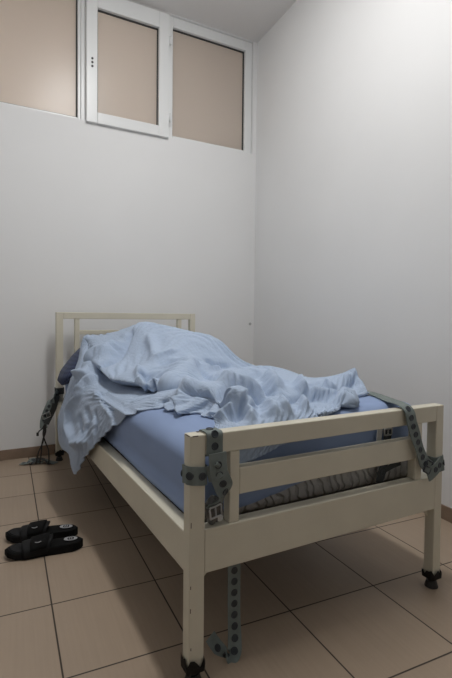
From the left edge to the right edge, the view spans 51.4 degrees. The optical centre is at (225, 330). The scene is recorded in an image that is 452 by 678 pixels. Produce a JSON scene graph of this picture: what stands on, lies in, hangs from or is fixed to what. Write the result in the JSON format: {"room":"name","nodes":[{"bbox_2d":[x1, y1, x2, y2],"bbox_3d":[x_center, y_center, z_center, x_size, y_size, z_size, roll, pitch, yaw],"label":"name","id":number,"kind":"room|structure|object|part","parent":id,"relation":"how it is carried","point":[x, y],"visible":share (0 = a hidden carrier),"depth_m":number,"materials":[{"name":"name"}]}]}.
{"room":"psychiatric hospital room","nodes":[
{"label":"psychiatric hospital room","id":0,"kind":"room"},
{"bbox_2d":[0,0,256,449],"bbox_3d":[-1.009,-0.757,3.290,3.182,3.190,0.120,0,2,-29],"label":"wall","id":1,"kind":"structure","parent":0,"point":[94,218],"depth_m":3.31,"materials":[{"name":"white paint"}]},
{"bbox_2d":[0,444,65,460],"bbox_3d":[-1.017,0.806,3.270,2.832,0.066,0.009,0,2,-29],"label":"baseboard","id":2,"kind":"structure","parent":1,"relation":"attached to","point":[17,453],"depth_m":3.10,"materials":[{"name":"beige tile"}]},
{"bbox_2d":[0,0,80,118],"bbox_3d":[-1.552,-1.892,2.959,1.226,0.906,0.070,0,2,-29],"label":"window","id":3,"kind":"structure","parent":1,"relation":"in","point":[40,40],"depth_m":3.13,"materials":[{"name":"white plastic"}]},
{"bbox_2d":[81,0,84,119],"bbox_3d":[-0.999,-1.895,3.255,0.027,0.906,0.080,0,2,-29],"label":"trim","id":4,"kind":"structure","parent":1,"relation":"attached to","point":[82,1],"depth_m":3.22,"materials":[{"name":"white plastic"}]},
{"bbox_2d":[85,0,170,138],"bbox_3d":[-0.693,-1.879,3.365,0.615,0.898,0.080,0,2,-29],"label":"window","id":5,"kind":"structure","parent":1,"relation":"in","point":[127,43],"depth_m":3.35,"materials":[{"name":"white plastic"}]},
{"bbox_3d":[-0.704,-1.859,3.365,0.447,0.708,0.006,0,2,-29],"label":"pane","id":6,"kind":"part","parent":5,"relation":"part of","materials":[{"name":"beige glass"}]},
{"bbox_2d":[169,16,251,153],"bbox_3d":[-0.130,-1.901,3.728,0.732,0.906,0.080,0,2,-29],"label":"window","id":7,"kind":"structure","parent":1,"relation":"in","point":[210,71],"depth_m":3.71,"materials":[{"name":"white plastic"}]},
{"bbox_2d":[132,0,296,42],"bbox_3d":[-0.112,-2.357,1.781,3.432,0.120,6.485,0,2,-29],"label":"ceiling","id":8,"kind":"structure","parent":0,"point":[251,20],"depth_m":3.47,"materials":[{"name":"white paint"}]},
{"bbox_2d":[0,452,451,677],"bbox_3d":[-0.591,0.965,1.281,6.000,0.120,6.500,0,2,-25],"label":"floor","id":9,"kind":"structure","parent":0,"point":[355,604],"depth_m":1.56,"materials":[{"name":"beige tile"}]},
{"bbox_2d":[19,457,57,464],"bbox_3d":[-1.184,0.830,2.977,0.232,0.039,0.084,0,2,-10],"label":"strap","id":10,"kind":"object","parent":9,"relation":"on","point":[31,460],"visible":0.92,"depth_m":2.97,"materials":[{"name":"grey fabric"}]},
{"bbox_2d":[5,519,77,542],"bbox_3d":[-0.781,0.846,1.995,0.292,0.070,0.102,0,2,-10],"label":"slipper","id":11,"kind":"object","parent":9,"relation":"on","point":[15,535],"visible":0.93,"depth_m":1.97,"materials":[{"name":"black plastic"}]},
{"bbox_2d":[5,533,82,560],"bbox_3d":[-0.723,0.850,1.872,0.292,0.070,0.102,0,2,-19],"label":"slipper","id":12,"kind":"object","parent":9,"relation":"on","point":[42,545],"visible":1,"depth_m":1.84,"materials":[{"name":"black plastic"}]},
{"bbox_2d":[55,312,443,677],"bbox_3d":[-0.170,0.395,2.346,0.987,0.962,2.138,0,2,-29],"label":"hospital bed","id":13,"kind":"object","parent":9,"relation":"on","point":[199,547],"visible":0.76,"depth_m":1.39,"materials":[{"name":"beige wood"}]},
{"bbox_2d":[35,387,63,463],"bbox_3d":[-1.112,0.606,2.987,0.079,0.468,0.194,2,2,36],"label":"strap","id":14,"kind":"object","parent":13,"relation":"attached to","point":[50,408],"visible":0.98,"depth_m":2.94,"materials":[{"name":"grey"}]},
{"bbox_3d":[-1.163,0.714,2.939,0.066,0.253,0.013,1,2,3],"label":"cord","id":15,"kind":"part","parent":14,"relation":"part of","materials":[{"name":"black plastic"}]},
{"bbox_3d":[-1.152,0.714,2.943,0.051,0.253,0.019,1,2,15],"label":"cord","id":16,"kind":"part","parent":14,"relation":"part of","materials":[{"name":"black plastic"}]},
{"bbox_3d":[-1.129,0.714,2.946,0.042,0.254,0.023,0,2,-29],"label":"cord","id":17,"kind":"part","parent":14,"relation":"part of","materials":[{"name":"black plastic"}]},
{"bbox_3d":[-1.078,0.342,3.037,0.043,0.917,0.040,0,2,-29],"label":"post","id":18,"kind":"part","parent":13,"relation":"part of","materials":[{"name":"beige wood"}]},
{"bbox_3d":[-0.579,0.542,2.128,0.043,0.106,2.045,0,2,-29],"label":"rail","id":19,"kind":"part","parent":13,"relation":"part of","materials":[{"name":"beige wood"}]},
{"bbox_3d":[-0.663,-0.098,3.247,0.892,0.042,0.040,0,2,-29],"label":"rail","id":20,"kind":"part","parent":13,"relation":"part of","materials":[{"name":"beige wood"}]},
{"bbox_3d":[-0.258,0.336,3.483,0.040,0.917,0.040,0,2,-29],"label":"post","id":21,"kind":"part","parent":13,"relation":"part of","materials":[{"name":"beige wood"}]},
{"bbox_3d":[-0.083,0.566,1.212,0.043,0.603,0.040,0,2,-29],"label":"post","id":22,"kind":"part","parent":13,"relation":"part of","materials":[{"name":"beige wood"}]},
{"bbox_2d":[181,462,223,485],"bbox_3d":[-0.059,0.362,1.210,0.106,0.062,0.075,0,2,-29],"label":"restraint cuff","id":23,"kind":"object","parent":13,"relation":"attached to","point":[192,476],"visible":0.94,"depth_m":1.19,"materials":[{"name":"grey"}]},
{"bbox_2d":[199,427,232,524],"bbox_3d":[-0.025,0.383,1.229,0.075,0.256,0.069,0,2,-29],"label":"strap","id":24,"kind":"object","parent":13,"relation":"on","point":[214,443],"visible":0.96,"depth_m":1.21,"materials":[{"name":"grey"}]},
{"bbox_2d":[206,563,241,663],"bbox_3d":[-0.005,0.744,1.309,0.102,0.358,0.065,1,2,-1],"label":"strap","id":25,"kind":"object","parent":13,"relation":"hanging from","point":[216,645],"visible":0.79,"depth_m":1.32,"materials":[{"name":"grey"}]},
{"bbox_2d":[205,460,407,520],"bbox_3d":[-0.166,0.373,2.354,0.892,0.270,1.983,0,2,-29],"label":"mattress","id":26,"kind":"object","parent":13,"relation":"on","point":[307,489],"visible":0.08,"depth_m":1.50,"materials":[{"name":"grey fabric"}]},
{"bbox_2d":[64,383,410,511],"bbox_3d":[-0.168,0.362,2.351,0.919,0.273,2.001,0,2,-29],"label":"sheet","id":27,"kind":"object","parent":26,"relation":"on","point":[152,441],"visible":0.09,"depth_m":1.52,"materials":[{"name":"blue fabric"}]},
{"bbox_2d":[57,348,79,384],"bbox_3d":[-0.749,0.213,2.978,0.600,0.232,0.300,0,2,-29],"label":"pillow","id":28,"kind":"object","parent":27,"relation":"on","point":[65,374],"visible":0.16,"depth_m":2.80,"materials":[{"name":"blue fabric"}]},
{"bbox_2d":[57,322,368,473],"bbox_3d":[-0.170,0.339,2.245,1.060,0.744,1.865,0,2,-29],"label":"blanket","id":29,"kind":"object","parent":27,"relation":"on","point":[142,366],"visible":0.95,"depth_m":2.01,"materials":[{"name":"blue fabric"}]},
{"bbox_2d":[368,391,433,474],"bbox_3d":[0.572,0.361,1.736,0.140,0.240,0.398,0,2,-22],"label":"strap","id":30,"kind":"object","parent":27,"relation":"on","point":[424,461],"visible":0.98,"depth_m":1.56,"materials":[{"name":"grey"}]},
{"bbox_3d":[0.329,0.289,1.426,0.887,0.054,0.040,0,2,-29],"label":"rail","id":31,"kind":"part","parent":13,"relation":"part of","materials":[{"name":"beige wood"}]},
{"bbox_3d":[0.326,0.565,1.434,0.887,0.115,0.040,0,2,-29],"label":"rail","id":32,"kind":"part","parent":13,"relation":"part of","materials":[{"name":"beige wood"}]},
{"bbox_3d":[0.330,0.400,1.430,0.686,0.072,0.032,0,2,-29],"label":"rail","id":33,"kind":"part","parent":13,"relation":"part of","materials":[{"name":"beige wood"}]},
{"bbox_2d":[375,427,400,482],"bbox_3d":[0.549,0.399,1.591,0.120,0.237,0.017,0,2,-29],"label":"strap","id":34,"kind":"object","parent":13,"relation":"hanging from","point":[383,469],"visible":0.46,"depth_m":1.58,"materials":[{"name":"grey"}]},
{"bbox_3d":[0.731,0.560,1.655,0.037,0.603,0.040,0,2,-29],"label":"post","id":35,"kind":"part","parent":13,"relation":"part of","materials":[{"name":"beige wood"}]},
{"bbox_2d":[426,454,444,481],"bbox_3d":[0.709,0.472,1.633,0.117,0.074,0.072,0,2,-29],"label":"restraint cuff","id":36,"kind":"object","parent":13,"relation":"attached to","point":[438,465],"visible":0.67,"depth_m":1.60,"materials":[{"name":"grey"}]},
{"bbox_2d":[253,0,451,507],"bbox_3d":[1.345,-0.684,1.720,0.151,3.190,4.894,0,2,-25],"label":"wall","id":37,"kind":"structure","parent":0,"point":[353,199],"depth_m":2.75,"materials":[{"name":"white paint"}]},
{"bbox_2d":[441,504,451,522],"bbox_3d":[1.217,0.874,1.820,0.009,0.066,4.684,0,2,-25],"label":"baseboard","id":38,"kind":"structure","parent":37,"relation":"attached to","point":[446,512],"depth_m":2.20,"materials":[{"name":"beige tile"}]}
]}

